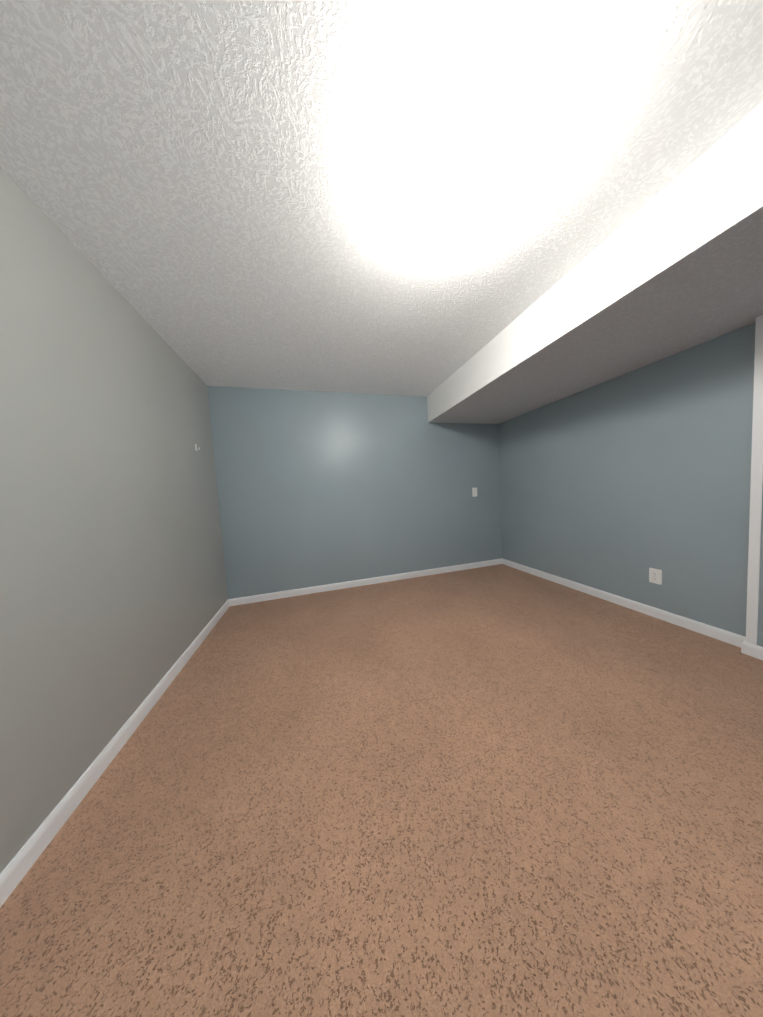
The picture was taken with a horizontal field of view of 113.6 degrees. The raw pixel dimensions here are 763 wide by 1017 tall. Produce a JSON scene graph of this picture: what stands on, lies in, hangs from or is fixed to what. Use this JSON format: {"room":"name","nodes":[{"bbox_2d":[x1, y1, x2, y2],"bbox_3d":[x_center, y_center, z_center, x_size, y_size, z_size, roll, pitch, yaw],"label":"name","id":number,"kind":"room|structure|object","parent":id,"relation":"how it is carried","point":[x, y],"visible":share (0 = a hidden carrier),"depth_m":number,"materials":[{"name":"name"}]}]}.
{"room":"empty basement room","nodes":[
{"label":"empty basement room","id":0,"kind":"room"},
{"bbox_2d":[0,167,227,872],"bbox_3d":[-1.331,-0.018,0.863,0.100,2.432,3.900,-4,4,-15],"label":"wall","id":1,"kind":"structure","parent":0,"point":[113,593],"depth_m":1.12,"materials":[{"name":"grey paint"}]},
{"bbox_2d":[0,599,231,907],"bbox_3d":[-1.221,1.147,0.997,0.013,0.080,3.800,-4,4,-15],"label":"baseboard","id":2,"kind":"structure","parent":1,"relation":"attached to","point":[18,866],"depth_m":1.03,"materials":[{"name":"white wood"}]},
{"bbox_2d":[207,386,501,598],"bbox_3d":[-0.030,-0.242,3.289,3.910,2.432,0.100,-4,4,-15],"label":"wall","id":3,"kind":"structure","parent":0,"point":[316,488],"depth_m":3.11,"materials":[{"name":"blue paint"}]},
{"bbox_2d":[232,559,499,605],"bbox_3d":[0.067,0.931,3.310,3.680,0.080,0.013,-4,4,-15],"label":"baseboard","id":4,"kind":"structure","parent":3,"relation":"attached to","point":[335,586],"depth_m":3.20,"materials":[{"name":"white wood"}]},
{"bbox_2d":[472,487,476,496],"bbox_3d":[1.353,-0.238,3.608,0.080,0.130,0.022,-4,4,-15],"label":"light switch","id":5,"kind":"object","parent":3,"relation":"attached to","point":[474,492],"visible":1,"depth_m":3.61,"materials":[{"name":"white plastic"}]},
{"bbox_2d":[0,564,762,1016],"bbox_3d":[0.562,1.114,1.489,3.910,0.120,4.000,-4,4,-15],"label":"floor","id":6,"kind":"structure","parent":0,"point":[500,790],"depth_m":0.87,"materials":[{"name":"carpet"}]},
{"bbox_2d":[757,493,762,646],"bbox_3d":[2.367,-0.098,1.464,0.075,2.089,0.213,-4,4,-15],"label":"wall","id":7,"kind":"structure","parent":6,"relation":"on","point":[760,628],"depth_m":1.55,"materials":[{"name":"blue paint"}]},
{"bbox_2d":[0,0,762,396],"bbox_3d":[0.414,-1.429,1.334,3.910,0.120,4.000,-4,4,-15],"label":"ceiling","id":8,"kind":"structure","parent":0,"point":[230,192],"depth_m":0.91,"materials":[{"name":"white paint"}]},
{"bbox_2d":[427,102,762,423],"bbox_3d":[1.669,-1.292,1.687,1.130,0.343,3.800,-4,4,-15],"label":"soffit beam","id":9,"kind":"structure","parent":8,"relation":"attached to","point":[674,266],"depth_m":1.37,"materials":[{"name":"paint"}]},
{"bbox_2d":[498,322,755,636],"bbox_3d":[2.335,-0.293,1.863,0.100,2.432,3.900,-4,4,-15],"label":"wall","id":10,"kind":"structure","parent":0,"point":[621,485],"depth_m":2.08,"materials":[{"name":"blue paint"}]},
{"bbox_2d":[500,558,759,657],"bbox_3d":[2.128,0.848,2.707,0.020,0.080,2.225,-4,4,-15],"label":"baseboard","id":11,"kind":"structure","parent":10,"relation":"attached to","point":[737,640],"depth_m":2.09,"materials":[{"name":"white wood"}]},
{"bbox_2d":[649,568,661,584],"bbox_3d":[2.283,0.565,2.082,0.008,0.124,0.079,-4,4,-15],"label":"outlet","id":12,"kind":"object","parent":10,"relation":"attached to","point":[655,576],"visible":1,"depth_m":2.08,"materials":[{"name":"white plastic"}]},
{"bbox_2d":[746,315,762,644],"bbox_3d":[2.325,-0.135,1.451,0.007,2.009,0.213,-4,4,-15],"label":"trim","id":13,"kind":"structure","parent":10,"relation":"attached to","point":[755,516],"depth_m":1.53,"materials":[{"name":"white wood"}]}
]}

